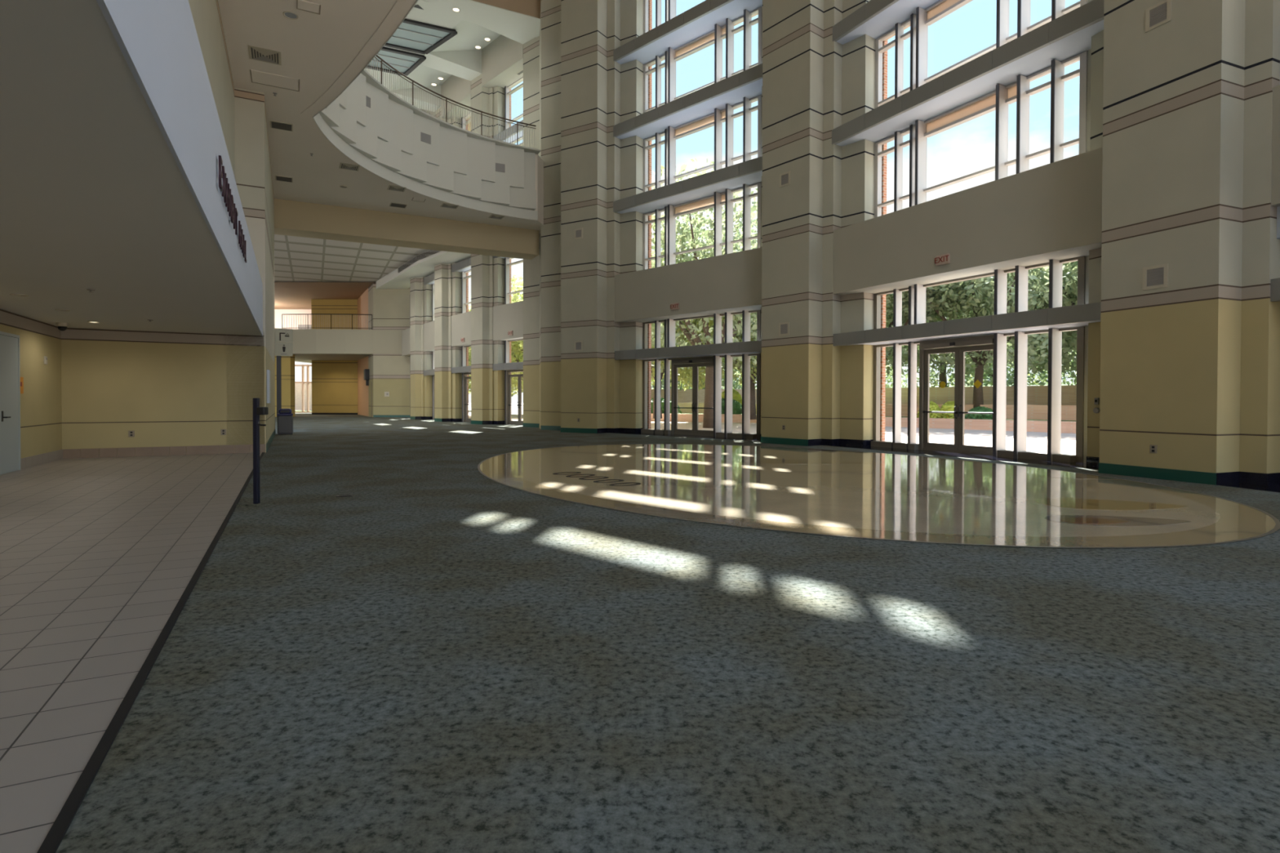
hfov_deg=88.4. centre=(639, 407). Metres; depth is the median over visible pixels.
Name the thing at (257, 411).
barrier post
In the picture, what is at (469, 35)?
ceiling
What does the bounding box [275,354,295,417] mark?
wall partition
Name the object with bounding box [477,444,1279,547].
medallion
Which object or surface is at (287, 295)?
ceiling
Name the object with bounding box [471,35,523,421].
column
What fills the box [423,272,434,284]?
shelf
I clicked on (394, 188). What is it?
ceiling vent
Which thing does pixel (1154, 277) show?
air vent
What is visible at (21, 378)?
notice
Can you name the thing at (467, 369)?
shelf
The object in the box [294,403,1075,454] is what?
ground
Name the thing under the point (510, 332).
exit sign
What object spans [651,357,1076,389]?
hedge
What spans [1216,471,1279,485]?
baseboard
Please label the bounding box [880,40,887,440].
brick wall
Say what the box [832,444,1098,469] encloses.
floor
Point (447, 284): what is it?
column
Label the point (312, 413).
baseboard
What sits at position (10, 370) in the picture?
door
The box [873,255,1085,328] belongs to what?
window
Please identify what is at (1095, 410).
button
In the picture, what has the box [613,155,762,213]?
shelf
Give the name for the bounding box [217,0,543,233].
ceiling
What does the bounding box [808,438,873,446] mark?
baseboard
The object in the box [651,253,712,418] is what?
tree
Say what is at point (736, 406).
shrub
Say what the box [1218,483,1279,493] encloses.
floor
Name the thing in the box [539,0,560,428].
column
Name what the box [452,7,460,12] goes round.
recessed light
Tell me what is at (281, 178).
ceiling vent
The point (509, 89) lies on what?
brick wall
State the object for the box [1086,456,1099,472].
baseboard
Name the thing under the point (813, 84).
column
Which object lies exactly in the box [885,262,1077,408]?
tree
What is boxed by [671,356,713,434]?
door
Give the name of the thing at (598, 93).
column
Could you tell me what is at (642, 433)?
floor
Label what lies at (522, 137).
window
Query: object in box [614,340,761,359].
shelf
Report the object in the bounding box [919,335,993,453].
door
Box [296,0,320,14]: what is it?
ceiling panel
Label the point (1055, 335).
window
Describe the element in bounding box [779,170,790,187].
air vent
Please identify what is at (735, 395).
shrub
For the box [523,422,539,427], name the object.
baseboard
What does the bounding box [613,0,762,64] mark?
shelf
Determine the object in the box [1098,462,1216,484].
baseboard
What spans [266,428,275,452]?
baseboard
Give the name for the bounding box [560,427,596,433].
baseboard
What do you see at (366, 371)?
loudspeaker
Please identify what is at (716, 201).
window
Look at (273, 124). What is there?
ceiling vent
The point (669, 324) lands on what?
window
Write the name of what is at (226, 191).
sign
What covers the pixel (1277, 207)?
wall fixture
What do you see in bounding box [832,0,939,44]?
shelf
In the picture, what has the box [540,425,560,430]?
baseboard
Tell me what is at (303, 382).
window
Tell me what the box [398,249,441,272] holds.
trim
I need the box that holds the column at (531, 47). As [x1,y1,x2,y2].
[523,35,539,423]
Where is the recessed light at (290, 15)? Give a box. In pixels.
[283,10,297,19]
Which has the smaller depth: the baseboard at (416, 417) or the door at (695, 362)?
the door at (695, 362)
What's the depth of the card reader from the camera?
12.83 m
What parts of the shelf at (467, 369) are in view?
fascia panel, fascia panel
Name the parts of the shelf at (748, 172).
fascia panel, fascia panel, fascia panel, fascia panel, fascia panel, fascia panel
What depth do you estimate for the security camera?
13.11 m
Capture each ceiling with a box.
[0,0,261,335]
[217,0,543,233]
[274,234,429,281]
[274,281,469,311]
[364,7,501,90]
[376,249,471,288]
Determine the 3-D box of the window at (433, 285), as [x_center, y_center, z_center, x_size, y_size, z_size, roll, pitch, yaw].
[-12.156,-6.444,40.107,0.275,2.460,3.132,0,1,-34]
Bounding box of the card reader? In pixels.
[1093,397,1099,404]
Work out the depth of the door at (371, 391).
46.65 m
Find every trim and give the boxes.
[36,452,264,852]
[276,355,281,417]
[300,0,416,116]
[313,113,537,220]
[360,69,541,154]
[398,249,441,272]
[649,13,758,66]
[884,24,910,40]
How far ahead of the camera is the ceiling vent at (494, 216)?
26.30 m
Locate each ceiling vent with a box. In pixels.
[248,44,281,65]
[270,120,293,131]
[275,174,293,182]
[339,162,359,171]
[386,184,406,191]
[389,202,407,208]
[411,197,425,201]
[440,202,459,208]
[488,213,505,219]
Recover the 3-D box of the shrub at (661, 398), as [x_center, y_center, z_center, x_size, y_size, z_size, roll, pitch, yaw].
[1.199,-0.068,41.205,2.912,1.106,1.536,0,1,0]
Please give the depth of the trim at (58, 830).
2.61 m
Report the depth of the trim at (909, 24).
18.14 m
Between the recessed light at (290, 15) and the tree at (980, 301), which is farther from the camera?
the tree at (980, 301)
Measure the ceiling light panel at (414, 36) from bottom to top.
0.100 m
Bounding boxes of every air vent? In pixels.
[9,293,28,296]
[365,95,370,107]
[420,132,431,144]
[495,162,505,172]
[515,69,523,75]
[574,227,582,239]
[574,341,582,351]
[778,321,789,336]
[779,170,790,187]
[1142,262,1168,290]
[1145,0,1171,32]
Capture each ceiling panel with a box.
[249,69,299,91]
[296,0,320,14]
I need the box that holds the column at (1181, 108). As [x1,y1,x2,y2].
[1087,0,1279,473]
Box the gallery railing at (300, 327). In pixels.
[281,313,372,329]
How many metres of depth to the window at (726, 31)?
22.84 m
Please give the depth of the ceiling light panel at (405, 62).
31.89 m
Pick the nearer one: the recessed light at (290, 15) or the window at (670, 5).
the recessed light at (290, 15)
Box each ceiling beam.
[274,198,538,259]
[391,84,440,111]
[420,49,481,80]
[422,0,540,37]
[476,23,535,44]
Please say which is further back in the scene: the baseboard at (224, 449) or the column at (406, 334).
the column at (406, 334)
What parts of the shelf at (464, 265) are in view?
fascia panel, soffit panel, fascia panel, fascia panel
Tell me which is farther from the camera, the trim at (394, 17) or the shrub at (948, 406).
the shrub at (948, 406)
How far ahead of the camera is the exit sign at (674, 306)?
23.00 m
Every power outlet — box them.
[128,430,134,436]
[220,429,226,435]
[1149,444,1156,453]
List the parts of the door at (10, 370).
lever handle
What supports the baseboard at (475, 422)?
attached to the column at (487, 273)
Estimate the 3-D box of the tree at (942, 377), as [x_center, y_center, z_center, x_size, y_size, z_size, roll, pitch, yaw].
[21.091,-6.485,44.446,11.869,10.591,11.401,0,1,21]
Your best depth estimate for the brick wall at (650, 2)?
25.69 m
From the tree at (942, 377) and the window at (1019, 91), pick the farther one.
the tree at (942, 377)
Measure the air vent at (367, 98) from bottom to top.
0.320 m
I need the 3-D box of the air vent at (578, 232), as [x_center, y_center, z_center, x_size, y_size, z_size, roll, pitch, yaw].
[-2.356,-6.673,25.265,0.380,0.380,0.015,1,1,31]
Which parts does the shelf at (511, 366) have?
fascia panel, fascia panel, fascia panel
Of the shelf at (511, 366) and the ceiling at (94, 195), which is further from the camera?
the shelf at (511, 366)
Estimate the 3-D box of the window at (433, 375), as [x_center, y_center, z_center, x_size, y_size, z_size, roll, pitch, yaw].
[-12.168,-0.595,40.178,0.275,2.760,3.132,0,1,-34]
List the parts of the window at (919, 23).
shade panel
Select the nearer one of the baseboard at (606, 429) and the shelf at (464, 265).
the baseboard at (606, 429)
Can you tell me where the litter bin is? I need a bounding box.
[276,408,293,435]
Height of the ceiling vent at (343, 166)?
0.020 m
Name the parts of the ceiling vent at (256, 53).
blade, blade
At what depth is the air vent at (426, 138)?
23.33 m
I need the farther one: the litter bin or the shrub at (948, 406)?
the shrub at (948, 406)
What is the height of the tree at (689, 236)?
12.547 m
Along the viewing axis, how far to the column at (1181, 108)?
10.48 m
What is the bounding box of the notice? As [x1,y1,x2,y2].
[20,377,23,393]
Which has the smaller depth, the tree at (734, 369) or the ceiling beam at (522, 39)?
the ceiling beam at (522, 39)
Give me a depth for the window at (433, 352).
41.16 m
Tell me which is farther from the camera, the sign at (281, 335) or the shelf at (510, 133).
the shelf at (510, 133)
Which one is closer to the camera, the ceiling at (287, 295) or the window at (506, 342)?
the window at (506, 342)
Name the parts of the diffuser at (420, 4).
blade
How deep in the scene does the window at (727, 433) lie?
22.75 m
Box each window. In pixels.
[294,364,311,413]
[297,324,311,328]
[409,377,410,416]
[431,284,434,320]
[431,351,434,369]
[432,375,433,419]
[461,112,471,129]
[462,269,471,313]
[462,345,471,366]
[462,372,471,422]
[504,76,523,129]
[504,257,523,304]
[504,338,523,363]
[504,369,523,425]
[510,136,523,146]
[640,353,760,438]
[642,309,760,349]
[643,0,676,33]
[643,6,762,112]
[643,94,761,191]
[643,182,761,269]
[871,326,1084,462]
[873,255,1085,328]
[874,0,1091,462]
[875,0,1088,107]
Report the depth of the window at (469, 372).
37.09 m
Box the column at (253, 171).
[226,87,275,452]
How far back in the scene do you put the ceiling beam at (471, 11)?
28.16 m
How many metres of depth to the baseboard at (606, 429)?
25.32 m
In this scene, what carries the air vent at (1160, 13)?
in the column at (1181, 108)
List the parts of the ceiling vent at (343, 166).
blade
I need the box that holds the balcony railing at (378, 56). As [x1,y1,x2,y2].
[365,54,536,148]
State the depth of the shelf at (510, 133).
32.32 m
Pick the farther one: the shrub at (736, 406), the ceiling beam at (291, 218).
the shrub at (736, 406)
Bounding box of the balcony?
[274,328,403,363]
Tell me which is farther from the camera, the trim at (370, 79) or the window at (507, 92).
the window at (507, 92)
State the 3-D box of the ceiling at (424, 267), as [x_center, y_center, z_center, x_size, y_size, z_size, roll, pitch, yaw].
[-11.440,-9.260,37.781,2.468,2.250,21.175,0,1,-38]
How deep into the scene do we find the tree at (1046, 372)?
58.86 m
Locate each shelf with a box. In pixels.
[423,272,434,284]
[423,368,434,375]
[451,257,471,272]
[451,365,471,373]
[493,120,523,142]
[493,361,523,370]
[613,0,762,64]
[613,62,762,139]
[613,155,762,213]
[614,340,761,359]
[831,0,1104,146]
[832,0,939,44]
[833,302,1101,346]
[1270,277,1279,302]
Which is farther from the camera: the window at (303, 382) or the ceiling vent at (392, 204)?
the window at (303, 382)
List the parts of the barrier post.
plate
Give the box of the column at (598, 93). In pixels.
[560,0,643,428]
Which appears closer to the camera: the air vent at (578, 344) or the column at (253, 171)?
the column at (253, 171)
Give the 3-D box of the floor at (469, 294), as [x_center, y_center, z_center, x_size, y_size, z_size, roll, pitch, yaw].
[-20.582,-9.615,42.368,30.796,1.790,41.037,0,1,0]
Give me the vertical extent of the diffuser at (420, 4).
0.030 m
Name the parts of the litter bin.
lid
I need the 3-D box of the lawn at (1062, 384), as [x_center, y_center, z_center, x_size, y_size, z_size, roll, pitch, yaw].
[32.204,-2.033,61.709,83.200,1.100,97.340,0,1,0]
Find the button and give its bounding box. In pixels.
[1093,407,1099,413]
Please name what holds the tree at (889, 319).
on the soil
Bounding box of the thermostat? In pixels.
[44,355,47,364]
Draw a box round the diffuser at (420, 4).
[413,0,428,10]
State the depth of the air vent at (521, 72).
31.85 m
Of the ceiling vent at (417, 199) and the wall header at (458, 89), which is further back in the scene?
the wall header at (458, 89)
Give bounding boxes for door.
[0,331,21,475]
[371,391,372,417]
[433,375,434,419]
[463,373,471,422]
[506,369,523,424]
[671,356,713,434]
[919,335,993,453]
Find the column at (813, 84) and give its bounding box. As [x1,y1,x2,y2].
[760,0,880,439]
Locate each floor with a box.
[0,452,262,852]
[55,413,1279,852]
[274,271,471,309]
[612,432,760,440]
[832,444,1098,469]
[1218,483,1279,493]
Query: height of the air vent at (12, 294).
0.014 m
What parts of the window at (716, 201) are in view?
shade panel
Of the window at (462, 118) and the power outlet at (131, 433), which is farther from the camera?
the window at (462, 118)
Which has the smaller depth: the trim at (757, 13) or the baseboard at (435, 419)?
the trim at (757, 13)
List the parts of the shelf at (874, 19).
fascia panel, fascia panel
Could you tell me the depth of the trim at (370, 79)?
23.42 m
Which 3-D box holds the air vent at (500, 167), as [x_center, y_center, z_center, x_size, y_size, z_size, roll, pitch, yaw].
[-5.511,-9.427,25.870,0.400,0.320,0.036,0,1,-25]
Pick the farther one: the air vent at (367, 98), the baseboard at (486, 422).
the baseboard at (486, 422)
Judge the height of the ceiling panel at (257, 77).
0.018 m
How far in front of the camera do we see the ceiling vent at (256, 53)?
13.95 m
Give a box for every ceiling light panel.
[366,46,426,75]
[384,17,457,54]
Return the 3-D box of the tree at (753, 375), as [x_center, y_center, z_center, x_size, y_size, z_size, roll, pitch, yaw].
[5.580,-4.018,36.565,9.658,9.383,8.491,0,1,14]
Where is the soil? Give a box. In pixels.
[677,413,1075,421]
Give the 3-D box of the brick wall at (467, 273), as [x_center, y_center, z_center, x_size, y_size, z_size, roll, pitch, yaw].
[-10.101,-9.472,37.779,0.120,20.620,0.870,0,1,-39]
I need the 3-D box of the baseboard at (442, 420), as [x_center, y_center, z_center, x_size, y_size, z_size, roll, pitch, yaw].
[-10.628,0.731,37.241,1.149,0.186,0.352,0,1,0]
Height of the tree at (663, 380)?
12.180 m
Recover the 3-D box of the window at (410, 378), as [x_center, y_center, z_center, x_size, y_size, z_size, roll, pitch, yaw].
[-14.997,-0.651,44.271,0.275,2.760,3.132,0,1,-34]
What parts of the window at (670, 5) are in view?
frame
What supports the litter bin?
on the floor at (439, 655)
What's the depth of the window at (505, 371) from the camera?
33.41 m
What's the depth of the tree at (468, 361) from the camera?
80.08 m
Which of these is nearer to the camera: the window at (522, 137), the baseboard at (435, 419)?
the window at (522, 137)
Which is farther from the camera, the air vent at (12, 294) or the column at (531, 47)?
the column at (531, 47)
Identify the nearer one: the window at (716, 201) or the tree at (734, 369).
the window at (716, 201)
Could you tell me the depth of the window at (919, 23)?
16.83 m
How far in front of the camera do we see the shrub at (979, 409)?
30.84 m
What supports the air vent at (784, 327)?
in the column at (813, 84)
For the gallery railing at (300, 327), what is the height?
1.076 m
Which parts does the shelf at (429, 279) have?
fascia panel, fascia panel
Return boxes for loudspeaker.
[364,368,369,385]
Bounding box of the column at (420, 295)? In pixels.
[409,276,432,416]
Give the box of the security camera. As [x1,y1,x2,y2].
[55,322,68,330]
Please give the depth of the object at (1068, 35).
14.70 m
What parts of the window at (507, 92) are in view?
frame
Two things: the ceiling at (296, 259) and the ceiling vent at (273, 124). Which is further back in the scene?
the ceiling at (296, 259)
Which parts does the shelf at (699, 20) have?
fascia panel, fascia panel, fascia panel, fascia panel, fascia panel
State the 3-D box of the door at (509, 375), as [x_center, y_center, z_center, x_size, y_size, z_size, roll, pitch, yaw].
[-6.001,-0.481,32.739,0.194,2.740,2.065,-1,1,-43]
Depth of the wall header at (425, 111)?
38.49 m
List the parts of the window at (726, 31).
shade panel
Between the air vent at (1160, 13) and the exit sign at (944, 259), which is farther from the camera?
the exit sign at (944, 259)
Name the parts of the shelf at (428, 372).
fascia panel, fascia panel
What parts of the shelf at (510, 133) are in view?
fascia panel, fascia panel, soffit panel, fascia panel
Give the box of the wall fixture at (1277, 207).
[1276,205,1279,239]
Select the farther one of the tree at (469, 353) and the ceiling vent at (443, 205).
the tree at (469, 353)
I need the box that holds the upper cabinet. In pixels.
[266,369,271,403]
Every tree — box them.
[468,275,523,392]
[468,299,523,396]
[468,360,517,395]
[651,157,757,428]
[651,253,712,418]
[651,339,756,390]
[651,368,742,389]
[670,314,756,419]
[702,357,751,375]
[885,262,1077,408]
[885,281,978,377]
[886,280,1030,386]
[946,348,1076,386]
[1006,261,1078,376]
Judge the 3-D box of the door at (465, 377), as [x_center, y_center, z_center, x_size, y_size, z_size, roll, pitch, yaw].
[-9.216,-0.532,36.331,0.194,2.740,2.148,0,1,-39]
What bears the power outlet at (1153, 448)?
attached to the column at (1181, 108)
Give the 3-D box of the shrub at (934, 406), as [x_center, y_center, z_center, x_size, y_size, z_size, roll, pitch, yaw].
[14.351,0.145,32.611,1.222,0.965,1.106,0,1,0]
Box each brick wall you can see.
[466,118,468,418]
[508,88,511,370]
[647,0,652,429]
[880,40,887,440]
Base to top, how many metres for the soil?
0.001 m
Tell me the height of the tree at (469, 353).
9.383 m
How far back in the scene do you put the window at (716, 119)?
22.89 m
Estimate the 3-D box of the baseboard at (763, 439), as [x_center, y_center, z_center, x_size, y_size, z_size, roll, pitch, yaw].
[4.165,0.985,19.075,0.015,0.183,1.741,0,1,-38]
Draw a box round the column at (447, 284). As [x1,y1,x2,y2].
[434,106,462,418]
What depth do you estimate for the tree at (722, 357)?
43.79 m
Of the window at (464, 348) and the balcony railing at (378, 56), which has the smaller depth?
the balcony railing at (378, 56)
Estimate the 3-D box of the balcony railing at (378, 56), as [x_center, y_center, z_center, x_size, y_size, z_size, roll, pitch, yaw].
[-7.156,-10.847,22.326,1.875,1.058,10.315,0,1,24]
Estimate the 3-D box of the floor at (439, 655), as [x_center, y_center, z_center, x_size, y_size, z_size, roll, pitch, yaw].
[-5.559,0.986,24.815,68.887,0.001,74.397,0,1,0]
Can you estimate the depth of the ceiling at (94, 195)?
4.99 m
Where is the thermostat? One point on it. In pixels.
(45, 357)
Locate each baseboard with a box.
[21,449,62,469]
[62,444,265,458]
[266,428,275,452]
[311,413,357,414]
[373,414,409,417]
[415,416,432,419]
[434,417,441,422]
[441,418,462,422]
[471,420,482,424]
[482,420,504,424]
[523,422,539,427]
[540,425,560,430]
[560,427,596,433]
[596,427,643,433]
[760,436,808,446]
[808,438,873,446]
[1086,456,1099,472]
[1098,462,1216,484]
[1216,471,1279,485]
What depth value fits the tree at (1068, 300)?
31.85 m
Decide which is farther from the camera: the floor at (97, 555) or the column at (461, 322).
the column at (461, 322)
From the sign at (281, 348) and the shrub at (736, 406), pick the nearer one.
the sign at (281, 348)
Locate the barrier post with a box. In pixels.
[234,398,275,506]
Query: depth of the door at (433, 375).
41.17 m
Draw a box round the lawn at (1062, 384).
[651,382,1075,389]
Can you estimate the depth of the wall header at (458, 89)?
35.73 m
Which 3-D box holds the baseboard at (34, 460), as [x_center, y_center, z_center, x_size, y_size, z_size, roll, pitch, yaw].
[-11.737,1.015,12.920,0.017,0.205,2.514,0,1,-28]
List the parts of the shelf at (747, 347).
fascia panel, fascia panel, fascia panel, soffit panel, fascia panel, fascia panel, fascia panel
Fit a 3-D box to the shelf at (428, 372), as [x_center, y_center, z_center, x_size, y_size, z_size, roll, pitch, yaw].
[-12.363,-2.129,40.029,0.590,0.330,3.732,0,1,-34]
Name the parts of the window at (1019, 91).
shade panel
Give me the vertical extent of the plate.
0.340 m
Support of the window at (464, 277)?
in the column at (461, 322)
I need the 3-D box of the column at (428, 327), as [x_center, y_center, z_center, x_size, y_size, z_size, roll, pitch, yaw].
[-12.291,-4.349,40.046,0.750,1.730,3.772,0,1,-34]
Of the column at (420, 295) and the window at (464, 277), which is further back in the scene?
the column at (420, 295)
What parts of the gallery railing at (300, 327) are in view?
handrail, rail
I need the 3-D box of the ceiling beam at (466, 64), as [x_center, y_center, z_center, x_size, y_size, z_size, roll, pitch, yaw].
[-9.525,-17.489,32.663,3.030,1.260,1.296,-1,1,-43]
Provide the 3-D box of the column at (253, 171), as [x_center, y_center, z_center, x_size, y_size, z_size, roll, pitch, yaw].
[-11.527,-3.265,19.723,0.801,8.600,9.380,0,1,-28]
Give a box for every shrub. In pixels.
[651,397,682,413]
[721,388,742,404]
[721,397,742,414]
[916,401,941,417]
[938,400,965,418]
[964,405,992,419]
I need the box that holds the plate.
[384,391,389,396]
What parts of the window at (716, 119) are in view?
shade panel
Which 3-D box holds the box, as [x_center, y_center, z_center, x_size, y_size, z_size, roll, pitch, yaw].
[-3.933,1.180,8.765,0.200,0.010,0.140,0,1,-17]
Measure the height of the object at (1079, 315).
0.340 m
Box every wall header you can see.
[420,108,434,115]
[440,75,471,119]
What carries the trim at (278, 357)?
attached to the wall partition at (287, 362)
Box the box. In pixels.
[336,494,353,497]
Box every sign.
[218,155,246,262]
[275,328,293,342]
[275,342,293,355]
[507,330,512,335]
[670,302,679,310]
[934,253,950,266]

